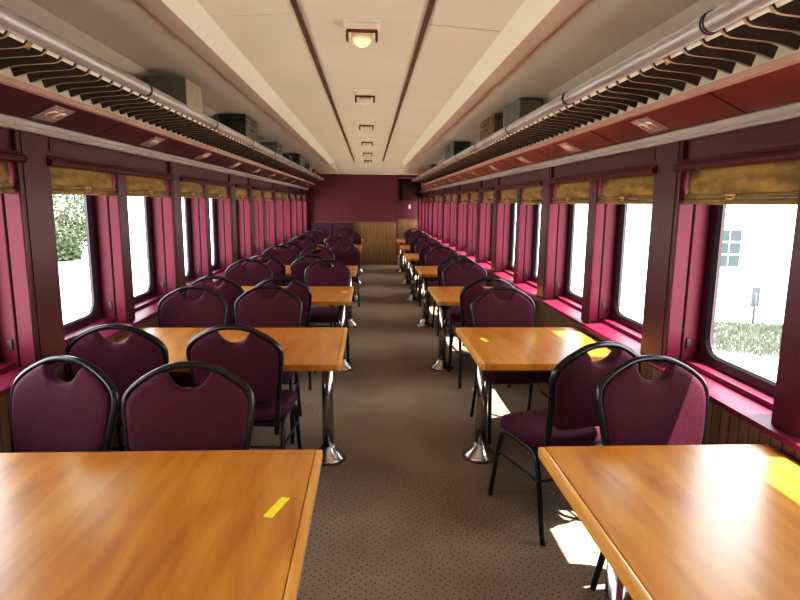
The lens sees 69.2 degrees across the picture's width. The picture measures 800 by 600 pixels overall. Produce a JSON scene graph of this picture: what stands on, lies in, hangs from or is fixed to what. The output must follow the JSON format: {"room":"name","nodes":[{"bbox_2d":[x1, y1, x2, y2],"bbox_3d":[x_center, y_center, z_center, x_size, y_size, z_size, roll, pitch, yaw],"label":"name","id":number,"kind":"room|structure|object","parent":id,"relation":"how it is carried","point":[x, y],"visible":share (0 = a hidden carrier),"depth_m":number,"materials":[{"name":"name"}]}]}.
{"room":"train carriage","nodes":[
{"label":"train carriage","id":0,"kind":"room"},
{"bbox_2d":[0,127,307,452],"bbox_3d":[-2.064,-0.780,6.920,0.274,2.560,16.506,0,9,-3],"label":"wall","id":1,"kind":"structure","parent":0,"point":[31,315],"depth_m":3.73,"materials":[{"name":"red paint"}]},
{"bbox_2d":[0,161,15,193],"bbox_3d":[-1.743,-0.504,2.262,0.042,0.165,0.772,0,9,-3],"label":"roller blind","id":2,"kind":"object","parent":1,"relation":"attached to","point":[6,187],"visible":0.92,"depth_m":2.60,"materials":[{"name":"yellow fabric"}]},
{"bbox_2d":[50,167,116,195],"bbox_3d":[-1.797,-0.683,3.311,0.042,0.165,0.802,0,9,-3],"label":"roller blind","id":3,"kind":"object","parent":1,"relation":"attached to","point":[77,182],"visible":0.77,"depth_m":3.27,"materials":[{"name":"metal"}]},
{"bbox_2d":[64,195,111,333],"bbox_3d":[-1.930,-0.283,3.371,0.105,0.950,0.810,0,9,-3],"label":"window","id":4,"kind":"structure","parent":1,"relation":"in","point":[95,313],"depth_m":3.72,"materials":[{"name":"black rubber"}]},
{"bbox_2d":[126,175,168,196],"bbox_3d":[-1.846,-0.841,4.261,0.042,0.165,0.832,0,9,-3],"label":"roller blind","id":5,"kind":"object","parent":1,"relation":"attached to","point":[139,186],"visible":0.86,"depth_m":4.22,"materials":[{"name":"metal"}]},
{"bbox_2d":[134,197,163,303],"bbox_3d":[-1.979,-0.442,4.321,0.105,0.950,0.840,0,9,-3],"label":"window","id":6,"kind":"structure","parent":1,"relation":"in","point":[151,290],"depth_m":4.69,"materials":[{"name":"black rubber"}]},
{"bbox_2d":[0,113,308,189],"bbox_3d":[-1.952,-1.500,6.806,0.044,0.056,16.500,0,9,-3],"label":"trim","id":7,"kind":"structure","parent":1,"relation":"attached to","point":[6,121],"depth_m":3.48,"materials":[{"name":"metal"}]},
{"bbox_2d":[0,83,312,187],"bbox_3d":[-1.884,-1.565,6.773,0.236,0.100,16.450,0,9,-3],"label":"panel","id":8,"kind":"object","parent":1,"relation":"attached to","point":[15,102],"visible":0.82,"depth_m":3.33,"materials":[{"name":"red paint"}]},
{"bbox_2d":[31,105,74,122],"bbox_3d":[-1.647,-0.884,2.762,0.114,0.056,0.184,0,9,-3],"label":"light","id":9,"kind":"object","parent":8,"relation":"attached to","point":[54,113],"visible":1,"depth_m":2.73,"materials":[{"name":"metal"}]},
{"bbox_2d":[139,136,164,146],"bbox_3d":[-1.712,-1.094,4.013,0.114,0.056,0.184,0,9,-3],"label":"light","id":10,"kind":"object","parent":8,"relation":"attached to","point":[155,140],"visible":1,"depth_m":3.98,"materials":[{"name":"metal"}]},
{"bbox_2d":[0,5,323,184],"bbox_3d":[-1.702,-1.683,6.757,0.376,0.182,16.400,0,9,-3],"label":"luggage rack","id":11,"kind":"object","parent":8,"relation":"attached to","point":[26,47],"visible":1,"depth_m":2.88,"materials":[{"name":"metal"}]},
{"bbox_2d":[146,76,202,112],"bbox_3d":[-1.579,-1.411,4.088,0.265,0.235,0.380,0,9,-3],"label":"storage box","id":12,"kind":"object","parent":11,"relation":"on","point":[182,89],"visible":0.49,"depth_m":3.90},
{"bbox_2d":[219,114,257,142],"bbox_3d":[-1.670,-1.762,6.081,0.294,0.270,0.634,0,9,-3],"label":"suitcase","id":13,"kind":"object","parent":11,"relation":"on","point":[243,124],"visible":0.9,"depth_m":5.77,"materials":[{"name":"black plastic"}]},
{"bbox_2d":[259,142,282,155],"bbox_3d":[-1.761,-2.049,7.992,0.269,0.205,0.504,0,9,-3],"label":"suitcase","id":14,"kind":"object","parent":11,"relation":"on","point":[274,146],"visible":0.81,"depth_m":7.75,"materials":[{"name":"black plastic"}]},
{"bbox_2d":[290,154,304,167],"bbox_3d":[-1.904,-2.510,10.598,0.294,0.255,0.704,0,9,-3],"label":"suitcase","id":15,"kind":"object","parent":11,"relation":"on","point":[298,159],"visible":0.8,"depth_m":10.26,"materials":[{"name":"black plastic"}]},
{"bbox_2d":[184,198,199,281],"bbox_3d":[-2.033,-0.616,5.360,0.105,0.950,0.770,0,9,-3],"label":"window","id":16,"kind":"structure","parent":1,"relation":"in","point":[189,275],"depth_m":5.70,"materials":[{"name":"black rubber"}]},
{"bbox_2d":[181,182,204,197],"bbox_3d":[-1.900,-1.017,5.300,0.042,0.165,0.762,0,9,-3],"label":"roller blind","id":17,"kind":"object","parent":1,"relation":"attached to","point":[188,190],"visible":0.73,"depth_m":5.30,"materials":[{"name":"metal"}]},
{"bbox_2d":[211,199,223,270],"bbox_3d":[-2.081,-0.771,6.291,0.105,0.950,0.840,0,9,-3],"label":"window","id":18,"kind":"structure","parent":1,"relation":"in","point":[215,265],"depth_m":6.66,"materials":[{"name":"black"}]},
{"bbox_2d":[209,185,228,198],"bbox_3d":[-1.948,-1.171,6.231,0.042,0.165,0.832,0,9,-3],"label":"roller blind","id":19,"kind":"object","parent":1,"relation":"attached to","point":[215,192],"visible":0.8,"depth_m":6.21,"materials":[{"name":"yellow fabric"}]},
{"bbox_2d":[236,197,243,259],"bbox_3d":[-2.137,-0.952,7.370,0.105,0.950,0.810,0,9,-3],"label":"window","id":20,"kind":"structure","parent":1,"relation":"in","point":[236,197],"depth_m":7.74,"materials":[{"name":"black rubber"}]},
{"bbox_2d":[235,188,247,199],"bbox_3d":[-2.004,-1.347,7.311,0.042,0.165,0.802,0,9,-3],"label":"roller blind","id":21,"kind":"object","parent":1,"relation":"attached to","point":[241,193],"visible":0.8,"depth_m":7.34,"materials":[{"name":"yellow fabric"}]},
{"bbox_2d":[253,190,261,199],"bbox_3d":[-2.057,-1.519,8.330,0.042,0.165,0.772,0,9,-3],"label":"roller blind","id":22,"kind":"object","parent":1,"relation":"attached to","point":[256,193],"visible":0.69,"depth_m":8.36,"materials":[{"name":"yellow fabric"}]},
{"bbox_2d":[306,173,418,264],"bbox_3d":[-0.835,-2.119,15.150,3.200,2.400,0.090,0,9,-3],"label":"wall","id":23,"kind":"structure","parent":0,"point":[369,201],"depth_m":15.06,"materials":[{"name":"paint"}]},
{"bbox_2d":[124,256,632,599],"bbox_3d":[-0.497,0.226,8.591,3.140,0.060,19.300,0,9,-3],"label":"floor","id":24,"kind":"structure","parent":0,"point":[405,516],"depth_m":3.33,"materials":[{"name":"carpet"}]},
{"bbox_2d":[10,355,119,452],"bbox_3d":[-1.396,0.761,2.103,0.504,1.004,0.614,3,10,14],"label":"banquet chair","id":25,"kind":"object","parent":24,"relation":"on","point":[48,413],"visible":0.53,"depth_m":2.26,"materials":[{"name":"fabric"}]},
{"bbox_2d":[65,324,168,450],"bbox_3d":[-1.470,0.567,3.263,0.504,1.004,0.614,0,10,-6],"label":"banquet chair","id":26,"kind":"object","parent":24,"relation":"on","point":[124,362],"visible":0.38,"depth_m":2.93,"materials":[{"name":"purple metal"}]},
{"bbox_2d":[0,449,322,599],"bbox_3d":[-0.963,0.973,1.610,1.438,0.752,0.950,0,9,-3],"label":"dining table","id":27,"kind":"object","parent":24,"relation":"on","point":[117,525],"depth_m":1.57,"materials":[{"name":"orange wood"}]},
{"bbox_2d":[121,361,255,450],"bbox_3d":[-0.795,0.779,2.038,0.504,1.004,0.614,0,9,-5],"label":"banquet chair","id":28,"kind":"object","parent":24,"relation":"on","point":[158,414],"visible":0.45,"depth_m":2.21,"materials":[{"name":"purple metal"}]},
{"bbox_2d":[157,286,228,386],"bbox_3d":[-1.485,0.439,4.034,0.504,1.004,0.614,0,10,-6],"label":"banquet chair","id":29,"kind":"object","parent":24,"relation":"on","point":[174,310],"visible":0.34,"depth_m":4.20,"materials":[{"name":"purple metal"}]},
{"bbox_2d":[66,327,347,465],"bbox_3d":[-1.060,0.638,3.615,1.450,0.750,0.950,0,9,-3],"label":"dining table","id":30,"kind":"object","parent":24,"relation":"on","point":[304,349],"visible":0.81,"depth_m":3.62,"materials":[{"name":"orange wood"}]},
{"bbox_2d":[183,276,244,387],"bbox_3d":[-1.590,0.246,5.182,0.504,1.004,0.614,0,10,-6],"label":"banquet chair","id":31,"kind":"object","parent":24,"relation":"on","point":[229,290],"visible":0.27,"depth_m":4.84,"materials":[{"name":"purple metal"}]},
{"bbox_2d":[186,324,301,449],"bbox_3d":[-0.846,0.570,3.286,0.504,1.004,0.614,1,9,1],"label":"banquet chair","id":32,"kind":"object","parent":24,"relation":"on","point":[258,360],"visible":0.62,"depth_m":2.97,"materials":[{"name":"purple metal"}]},
{"bbox_2d":[225,259,272,285],"bbox_3d":[-1.605,0.098,6.069,0.504,1.004,0.614,-1,10,-7],"label":"banquet chair","id":33,"kind":"object","parent":24,"relation":"on","point":[243,276],"visible":0.36,"depth_m":6.24,"materials":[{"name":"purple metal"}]},
{"bbox_2d":[243,255,285,285],"bbox_3d":[-1.597,-0.084,7.162,0.504,1.004,0.614,1,9,2],"label":"banquet chair","id":34,"kind":"object","parent":24,"relation":"on","point":[278,268],"visible":0.24,"depth_m":6.82,"materials":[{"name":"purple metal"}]},
{"bbox_2d":[234,285,302,443],"bbox_3d":[-0.962,0.431,4.111,0.504,1.004,0.614,0,9,-4],"label":"banquet chair","id":35,"kind":"object","parent":24,"relation":"on","point":[285,310],"visible":0.49,"depth_m":4.28,"materials":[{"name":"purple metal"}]},
{"bbox_2d":[262,245,296,285],"bbox_3d":[-1.712,-0.238,8.080,0.504,1.004,0.614,0,9,-3],"label":"banquet chair","id":36,"kind":"object","parent":24,"relation":"on","point":[288,256],"visible":0.3,"depth_m":8.25,"materials":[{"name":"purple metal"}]},
{"bbox_2d":[214,286,353,371],"bbox_3d":[-1.170,0.303,5.620,1.438,0.750,0.950,0,9,-3],"label":"dining table","id":37,"kind":"object","parent":24,"relation":"on","point":[321,295],"visible":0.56,"depth_m":5.59,"materials":[{"name":"orange wood"}]},
{"bbox_2d":[255,277,316,389],"bbox_3d":[-1.011,0.253,5.177,0.504,1.004,0.614,0,9,-3],"label":"banquet chair","id":38,"kind":"object","parent":24,"relation":"on","point":[299,289],"visible":0.36,"depth_m":4.84,"materials":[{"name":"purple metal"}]},
{"bbox_2d":[274,243,303,277],"bbox_3d":[-1.719,-0.424,9.196,0.504,1.004,0.614,0,9,-3],"label":"banquet chair","id":39,"kind":"object","parent":24,"relation":"on","point":[296,248],"visible":0.23,"depth_m":8.84,"materials":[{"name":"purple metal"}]},
{"bbox_2d":[286,237,313,281],"bbox_3d":[-1.774,-0.574,10.089,0.504,1.004,0.614,1,9,0],"label":"banquet chair","id":40,"kind":"object","parent":24,"relation":"on","point":[307,243],"visible":0.26,"depth_m":10.26,"materials":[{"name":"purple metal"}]},
{"bbox_2d":[294,235,315,252],"bbox_3d":[-1.833,-0.757,11.185,0.504,1.004,0.614,0,9,-2],"label":"banquet chair","id":41,"kind":"object","parent":24,"relation":"on","point":[309,238],"visible":0.14,"depth_m":10.83,"materials":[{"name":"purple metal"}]},
{"bbox_2d":[299,232,320,252],"bbox_3d":[-1.909,-0.904,12.064,0.504,1.004,0.614,0,10,-5],"label":"banquet chair","id":42,"kind":"object","parent":24,"relation":"on","point":[314,236],"visible":0.24,"depth_m":12.25,"materials":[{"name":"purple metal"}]},
{"bbox_2d":[290,255,335,325],"bbox_3d":[-1.056,-0.082,7.184,0.504,1.004,0.614,0,9,-2],"label":"banquet chair","id":43,"kind":"object","parent":24,"relation":"on","point":[298,267],"visible":0.33,"depth_m":6.84,"materials":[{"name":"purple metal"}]},
{"bbox_2d":[305,230,323,252],"bbox_3d":[-1.937,-1.087,13.161,0.504,1.004,0.614,1,9,1],"label":"banquet chair","id":44,"kind":"object","parent":24,"relation":"on","point":[317,233],"visible":0.24,"depth_m":12.80,"materials":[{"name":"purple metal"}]},
{"bbox_2d":[299,246,334,306],"bbox_3d":[-1.162,-0.230,8.068,0.504,1.004,0.614,0,10,-6],"label":"banquet chair","id":45,"kind":"object","parent":24,"relation":"on","point":[325,253],"visible":0.29,"depth_m":8.24,"materials":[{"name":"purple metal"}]},
{"bbox_2d":[310,228,329,250],"bbox_3d":[-1.980,-1.242,14.083,0.504,1.004,0.614,1,9,1],"label":"banquet chair","id":46,"kind":"object","parent":24,"relation":"on","point":[326,234],"visible":0.3,"depth_m":14.25,"materials":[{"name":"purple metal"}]},
{"bbox_2d":[285,265,357,326],"bbox_3d":[-1.274,-0.032,7.624,1.438,0.750,0.950,0,9,-3],"label":"dining table","id":47,"kind":"object","parent":24,"relation":"on","point":[353,269],"visible":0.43,"depth_m":7.64,"materials":[{"name":"orange wood"}]},
{"bbox_2d":[304,259,350,362],"bbox_3d":[-0.770,0.099,6.119,0.504,1.004,0.614,0,9,-5],"label":"banquet chair","id":48,"kind":"object","parent":24,"relation":"on","point":[315,274],"visible":0.61,"depth_m":6.28,"materials":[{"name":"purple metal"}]},
{"bbox_2d":[310,223,353,235],"bbox_3d":[-1.762,-1.422,14.913,1.125,1.085,0.508,0,9,-3],"label":"upholstered bench","id":49,"kind":"object","parent":24,"relation":"on","point":[328,226],"visible":0.21,"depth_m":14.98,"materials":[{"name":"purple fabric"}]},
{"bbox_2d":[310,223,332,235],"bbox_3d":[-2.043,-1.682,15.053,0.578,0.625,0.118,0,9,-3],"label":"cushion","id":50,"kind":"object","parent":49,"relation":"on","point":[328,226],"depth_m":14.96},
{"bbox_2d":[333,223,353,233],"bbox_3d":[-1.477,-1.681,15.083,0.539,0.625,0.118,0,9,-3],"label":"cushion","id":51,"kind":"object","parent":49,"relation":"on","point":[336,226],"depth_m":14.99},
{"bbox_2d":[326,237,353,249],"bbox_3d":[-1.030,-0.572,10.128,0.504,1.004,0.614,-1,10,-8],"label":"banquet chair","id":52,"kind":"object","parent":24,"relation":"on","point":[333,242],"visible":0.26,"depth_m":10.30,"materials":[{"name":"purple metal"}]},
{"bbox_2d":[329,232,351,240],"bbox_3d":[-1.249,-0.904,12.101,0.504,1.004,0.614,0,9,-4],"label":"banquet chair","id":53,"kind":"object","parent":24,"relation":"on","point":[347,236],"visible":0.27,"depth_m":12.28,"materials":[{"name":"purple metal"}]},
{"bbox_2d":[329,243,360,306],"bbox_3d":[-0.879,-0.421,9.227,0.504,1.004,0.614,0,9,-5],"label":"banquet chair","id":54,"kind":"object","parent":24,"relation":"on","point":[351,256],"visible":0.64,"depth_m":8.91,"materials":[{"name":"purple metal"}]},
{"bbox_2d":[339,231,360,274],"bbox_3d":[-1.135,-1.089,13.218,0.504,1.004,0.614,0,9,-5],"label":"banquet chair","id":55,"kind":"object","parent":24,"relation":"on","point":[356,238],"visible":0.3,"depth_m":12.89,"materials":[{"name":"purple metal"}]},
{"bbox_2d":[396,239,404,272],"bbox_3d":[0.335,-1.034,13.737,0.838,0.750,0.950,0,9,-3],"label":"dining table","id":56,"kind":"object","parent":24,"relation":"on","point":[401,241],"visible":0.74,"depth_m":13.69,"materials":[{"name":"orange wood"}]},
{"bbox_2d":[400,245,409,284],"bbox_3d":[0.436,-0.699,11.733,0.843,0.750,0.950,0,9,-3],"label":"dining table","id":57,"kind":"object","parent":24,"relation":"on","point":[406,248],"visible":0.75,"depth_m":11.69,"materials":[{"name":"orange wood"}]},
{"bbox_2d":[404,231,423,272],"bbox_3d":[0.351,-1.088,13.309,0.504,1.004,0.614,0,9,-3],"label":"banquet chair","id":58,"kind":"object","parent":24,"relation":"on","point":[411,233],"visible":0.21,"depth_m":12.96,"materials":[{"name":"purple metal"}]},
{"bbox_2d":[408,232,431,281],"bbox_3d":[0.427,-0.904,12.207,0.504,1.004,0.614,0,9,-1],"label":"banquet chair","id":59,"kind":"object","parent":24,"relation":"on","point":[414,235],"visible":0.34,"depth_m":12.38,"materials":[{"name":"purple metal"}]},
{"bbox_2d":[410,236,433,281],"bbox_3d":[0.435,-0.753,11.303,0.504,1.004,0.614,1,9,0],"label":"banquet chair","id":60,"kind":"object","parent":24,"relation":"on","point":[413,242],"visible":0.23,"depth_m":10.96,"materials":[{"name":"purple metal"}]},
{"bbox_2d":[415,238,441,293],"bbox_3d":[0.531,-0.568,10.200,0.504,1.004,0.614,0,9,-4],"label":"banquet chair","id":61,"kind":"object","parent":24,"relation":"on","point":[419,245],"visible":0.33,"depth_m":10.37,"materials":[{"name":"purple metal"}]},
{"bbox_2d":[418,244,448,306],"bbox_3d":[0.540,-0.418,9.299,0.504,1.004,0.614,0,9,-1],"label":"banquet chair","id":62,"kind":"object","parent":24,"relation":"on","point":[423,251],"visible":0.41,"depth_m":8.99,"materials":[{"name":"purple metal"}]},
{"bbox_2d":[405,253,461,300],"bbox_3d":[0.527,-0.364,9.728,0.868,0.750,0.950,0,9,-3],"label":"dining table","id":63,"kind":"object","parent":24,"relation":"on","point":[412,257],"visible":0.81,"depth_m":9.69,"materials":[{"name":"orange wood"}]},
{"bbox_2d":[425,246,459,319],"bbox_3d":[0.610,-0.234,8.199,0.504,1.004,0.614,1,9,-1],"label":"banquet chair","id":64,"kind":"object","parent":24,"relation":"on","point":[433,257],"visible":0.37,"depth_m":8.37,"materials":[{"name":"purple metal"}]},
{"bbox_2d":[415,266,487,326],"bbox_3d":[0.641,-0.029,7.724,0.848,0.750,0.950,0,9,-3],"label":"dining table","id":65,"kind":"object","parent":24,"relation":"on","point":[425,272],"visible":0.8,"depth_m":7.68,"materials":[{"name":"orange wood"}]},
{"bbox_2d":[432,256,475,335],"bbox_3d":[0.678,-0.082,7.296,0.504,1.004,0.614,0,9,-4],"label":"banquet chair","id":66,"kind":"object","parent":24,"relation":"on","point":[446,262],"visible":0.24,"depth_m":6.96,"materials":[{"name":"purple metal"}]},
{"bbox_2d":[427,287,491,370],"bbox_3d":[0.734,0.306,5.719,0.868,0.750,0.950,0,9,-3],"label":"dining table","id":67,"kind":"object","parent":24,"relation":"on","point":[444,297],"visible":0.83,"depth_m":5.67,"materials":[{"name":"orange wood"}]},
{"bbox_2d":[442,260,486,348],"bbox_3d":[0.723,0.101,6.199,0.504,1.004,0.614,0,9,-4],"label":"banquet chair","id":68,"kind":"object","parent":24,"relation":"on","point":[452,275],"visible":0.57,"depth_m":6.36,"materials":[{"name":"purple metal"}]},
{"bbox_2d":[447,277,514,388],"bbox_3d":[0.730,0.253,5.289,0.504,1.004,0.614,0,10,-6],"label":"banquet chair","id":69,"kind":"object","parent":24,"relation":"on","point":[470,291],"visible":0.41,"depth_m":4.96,"materials":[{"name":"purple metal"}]},
{"bbox_2d":[470,286,550,443],"bbox_3d":[0.801,0.438,4.180,0.504,1.004,0.614,0,10,-6],"label":"banquet chair","id":70,"kind":"object","parent":24,"relation":"on","point":[486,310],"visible":0.64,"depth_m":4.34,"materials":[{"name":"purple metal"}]},
{"bbox_2d":[456,327,611,463],"bbox_3d":[0.838,0.642,3.714,0.868,0.750,0.950,0,9,-3],"label":"dining table","id":71,"kind":"object","parent":24,"relation":"on","point":[507,348],"visible":0.83,"depth_m":3.66,"materials":[{"name":"orange wood"}]},
{"bbox_2d":[488,341,641,545],"bbox_3d":[0.820,0.638,2.983,0.504,1.004,0.614,-3,10,-20],"label":"banquet chair","id":72,"kind":"object","parent":24,"relation":"on","point":[570,418],"visible":0.79,"depth_m":2.71,"materials":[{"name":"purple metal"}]},
{"bbox_2d":[590,355,708,589],"bbox_3d":[1.081,0.771,2.204,0.504,1.004,0.614,-1,10,-9],"label":"banquet chair","id":73,"kind":"object","parent":24,"relation":"on","point":[671,408],"visible":0.41,"depth_m":2.37,"materials":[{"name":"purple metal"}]},
{"bbox_2d":[538,444,799,599],"bbox_3d":[0.942,0.977,1.710,0.868,0.750,0.950,0,9,-3],"label":"dining table","id":74,"kind":"object","parent":24,"relation":"on","point":[668,522],"visible":1,"depth_m":1.64,"materials":[{"name":"orange wood"}]},
{"bbox_2d":[0,0,799,189],"bbox_3d":[-0.476,-2.057,8.261,3.240,0.592,19.400,0,9,-3],"label":"ceiling","id":75,"kind":"structure","parent":0,"point":[251,58],"depth_m":3.52,"materials":[{"name":"beige paint"}]},
{"bbox_2d":[290,0,354,160],"bbox_3d":[-0.668,-1.946,5.883,0.028,0.014,14.700,0,9,-3],"label":"trim","id":76,"kind":"structure","parent":75,"relation":"attached to","point":[294,3],"depth_m":3.78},
{"bbox_2d":[343,18,380,47],"bbox_3d":[-0.207,-1.442,3.164,0.200,0.122,0.190,0,9,-3],"label":"ceiling lamp","id":77,"kind":"object","parent":75,"relation":"attached to","point":[362,31],"visible":1,"depth_m":3.09,"materials":[{"name":"glass"}]},
{"bbox_2d":[353,89,376,105],"bbox_3d":[-0.305,-1.760,5.065,0.200,0.122,0.190,0,9,-3],"label":"ceiling lamp","id":78,"kind":"object","parent":75,"relation":"attached to","point":[364,96],"visible":1,"depth_m":4.99,"materials":[{"name":"paint"}]},
{"bbox_2d":[358,121,374,131],"bbox_3d":[-0.404,-2.078,6.966,0.200,0.122,0.190,0,9,-3],"label":"ceiling lamp","id":79,"kind":"object","parent":75,"relation":"attached to","point":[366,126],"visible":1,"depth_m":6.89,"materials":[{"name":"glass"}]},
{"bbox_2d":[361,138,373,146],"bbox_3d":[-0.502,-2.396,8.867,0.200,0.122,0.190,0,9,-3],"label":"ceiling lamp","id":80,"kind":"object","parent":75,"relation":"attached to","point":[367,142],"visible":1,"depth_m":8.80,"materials":[{"name":"glass"}]},
{"bbox_2d":[382,0,435,160],"bbox_3d":[-0.012,-1.945,5.918,0.028,0.014,14.700,0,9,-3],"label":"trim","id":81,"kind":"structure","parent":75,"relation":"attached to","point":[431,3],"depth_m":3.75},
{"bbox_2d":[397,178,420,255],"bbox_3d":[0.026,-2.590,17.882,1.300,2.450,0.120,0,9,-3],"label":"wall","id":82,"kind":"structure","parent":0,"point":[408,219],"depth_m":17.84,"materials":[{"name":"paint"}]},
{"bbox_2d":[418,118,799,462],"bbox_3d":[1.166,-1.004,8.471,0.274,2.560,19.306,0,9,-3],"label":"wall","id":83,"kind":"structure","parent":0,"point":[739,412],"depth_m":3.01,"materials":[{"name":"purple paint"}]},
{"bbox_2d":[402,183,417,200],"bbox_3d":[0.299,-3.289,17.649,0.480,0.550,0.178,0,9,-3],"label":"upper cabinet","id":84,"kind":"object","parent":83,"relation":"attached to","point":[409,190],"visible":1,"depth_m":17.57,"materials":[{"name":"brown wood"}]},
{"bbox_2d":[482,191,492,202],"bbox_3d":[1.140,-1.330,7.476,0.042,0.165,0.802,0,9,-3],"label":"roller blind","id":85,"kind":"object","parent":83,"relation":"attached to","point":[488,195],"visible":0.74,"depth_m":7.51,"materials":[{"name":"fabric"}]},
{"bbox_2d":[499,188,516,202],"bbox_3d":[1.195,-1.149,6.397,0.042,0.165,0.832,0,9,-3],"label":"roller blind","id":86,"kind":"object","parent":83,"relation":"attached to","point":[508,195],"visible":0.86,"depth_m":6.38,"materials":[{"name":"fabric"}]},
{"bbox_2d":[504,203,515,271],"bbox_3d":[1.320,-0.765,6.468,0.105,0.950,0.840,0,9,-3],"label":"window","id":87,"kind":"structure","parent":83,"relation":"in","point":[513,205],"depth_m":6.83,"materials":[{"name":"black rubber"}]},
{"bbox_2d":[521,186,541,203],"bbox_3d":[1.243,-0.987,5.468,0.042,0.165,0.762,0,9,-3],"label":"roller blind","id":88,"kind":"object","parent":83,"relation":"attached to","point":[531,195],"visible":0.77,"depth_m":5.47,"materials":[{"name":"gold fabric"}]},
{"bbox_2d":[525,204,539,282],"bbox_3d":[1.368,-0.610,5.537,0.105,0.950,0.770,0,9,-3],"label":"window","id":89,"kind":"structure","parent":83,"relation":"in","point":[537,206],"depth_m":5.88,"materials":[{"name":"black metal"}]},
{"bbox_2d":[557,200,581,303],"bbox_3d":[1.421,-0.436,4.498,0.105,0.950,0.840,0,9,-3],"label":"window","id":90,"kind":"structure","parent":83,"relation":"in","point":[568,292],"depth_m":4.87,"materials":[{"name":"black rubber"}]},
{"bbox_2d":[552,181,589,203],"bbox_3d":[1.297,-0.816,4.428,0.042,0.165,0.832,0,9,-3],"label":"roller blind","id":91,"kind":"object","parent":83,"relation":"attached to","point":[578,192],"visible":0.87,"depth_m":4.39,"materials":[{"name":"gold fabric"}]},
{"bbox_2d":[419,101,799,192],"bbox_3d":[1.069,-1.725,8.345,0.044,0.056,19.300,0,9,-3],"label":"trim","id":92,"kind":"structure","parent":83,"relation":"attached to","point":[790,111],"depth_m":2.80,"materials":[{"name":"metal"}]},
{"bbox_2d":[422,63,799,188],"bbox_3d":[1.076,-1.559,6.927,0.236,0.100,16.450,0,9,-3],"label":"panel","id":93,"kind":"object","parent":83,"relation":"attached to","point":[778,87],"visible":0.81,"depth_m":2.57,"materials":[{"name":"paint"}]},
{"bbox_2d":[557,142,580,152],"bbox_3d":[1.193,-1.077,4.095,0.114,0.056,0.184,0,9,-3],"label":"light","id":94,"kind":"object","parent":93,"relation":"attached to","point":[565,145],"visible":1,"depth_m":4.06,"materials":[{"name":"glass"}]},
{"bbox_2d":[412,0,799,185],"bbox_3d":[0.898,-1.678,6.893,0.376,0.182,16.400,0,9,-3],"label":"luggage rack","id":95,"kind":"object","parent":93,"relation":"attached to","point":[727,34],"visible":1,"depth_m":2.38,"materials":[{"name":"metal"}]},
{"bbox_2d":[445,141,469,158],"bbox_3d":[0.824,-2.192,8.534,0.260,0.180,0.954,0,9,-3],"label":"suitcase","id":96,"kind":"object","parent":95,"relation":"on","point":[455,147],"visible":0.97,"depth_m":8.07,"materials":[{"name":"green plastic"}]},
{"bbox_2d":[480,113,502,140],"bbox_3d":[0.968,-1.691,5.843,0.249,0.262,0.734,0,9,-3],"label":"suitcase","id":97,"kind":"object","parent":95,"relation":"on","point":[494,123],"visible":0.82,"depth_m":5.60,"materials":[{"name":"brown leather"}]},
{"bbox_2d":[503,98,543,127],"bbox_3d":[1.036,-1.536,4.918,0.205,0.262,0.410,-1,10,-9],"label":"storage box","id":98,"kind":"object","parent":95,"relation":"on","point":[521,107],"visible":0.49,"depth_m":4.72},
{"bbox_2d":[630,117,667,132],"bbox_3d":[1.254,-0.881,2.922,0.114,0.056,0.184,0,9,-3],"label":"light","id":99,"kind":"object","parent":93,"relation":"attached to","point":[647,124],"visible":1,"depth_m":2.89,"materials":[{"name":"metal"}]},
{"bbox_2d":[602,204,641,332],"bbox_3d":[1.471,-0.277,3.547,0.105,0.950,0.810,0,9,-3],"label":"window","id":100,"kind":"structure","parent":83,"relation":"in","point":[616,313],"depth_m":3.90,"materials":[{"name":"black rubber"}]},
{"bbox_2d":[597,175,653,203],"bbox_3d":[1.346,-0.658,3.477,0.042,0.165,0.802,0,9,-3],"label":"roller blind","id":101,"kind":"object","parent":83,"relation":"attached to","point":[627,190],"visible":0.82,"depth_m":3.44,"materials":[{"name":"gold fabric"}]},
{"bbox_2d":[685,198,775,395],"bbox_3d":[1.525,-0.101,2.498,0.105,0.950,0.780,0,9,-3],"label":"window","id":102,"kind":"structure","parent":83,"relation":"in","point":[706,352],"depth_m":2.83,"materials":[{"name":"black metal"}]},
{"bbox_2d":[683,160,799,204],"bbox_3d":[1.401,-0.483,2.428,0.042,0.165,0.772,0,9,-3],"label":"roller blind","id":103,"kind":"object","parent":83,"relation":"attached to","point":[777,183],"visible":0.91,"depth_m":2.36,"materials":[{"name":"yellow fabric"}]},
{"label":"outside","id":104,"kind":"structure","parent":0,"visible":0},
{"bbox_2d":[55,220,784,381],"bbox_3d":[-1.560,-1.973,30.046,120.000,0.200,120.000,0,9,-3],"label":"ground","id":105,"kind":"structure","parent":104,"point":[74,277],"depth_m":17.49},
{"bbox_2d":[55,228,82,260],"bbox_3d":[-16.209,-2.608,28.215,1.554,1.844,1.867,-1,10,-11],"label":"bush","id":106,"kind":"object","parent":105,"relation":"on","point":[67,242],"visible":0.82,"depth_m":27.70,"materials":[{"name":"green plant"}]},
{"bbox_2d":[52,189,86,251],"bbox_3d":[-18.931,-4.774,33.169,4.897,4.654,5.025,0,9,-3],"label":"tree","id":107,"kind":"object","parent":105,"relation":"on","point":[73,222],"visible":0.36,"depth_m":32.63,"materials":[{"name":"green plant"}]},
{"bbox_2d":[572,197,796,302],"bbox_3d":[13.870,-4.672,22.271,13.600,8.000,10.600,0,9,-3],"label":"building","id":108,"kind":"structure","parent":105,"relation":"on","point":[757,239],"depth_m":17.69,"materials":[{"name":"paint"}]},
{"bbox_2d":[713,319,782,356],"bbox_3d":[8.255,0.801,12.958,4.651,0.150,3.472,1,9,3],"label":"grass patch","id":109,"kind":"structure","parent":105,"relation":"on","point":[766,341],"depth_m":12.80,"materials":[{"name":"plant"}]},
{"bbox_2d":[750,287,760,322],"bbox_3d":[8.859,0.146,14.492,0.200,0.950,0.060,0,9,-3],"label":"sign post","id":110,"kind":"object","parent":105,"relation":"on","point":[755,296],"visible":0.93,"depth_m":14.45,"materials":[{"name":"metal"}]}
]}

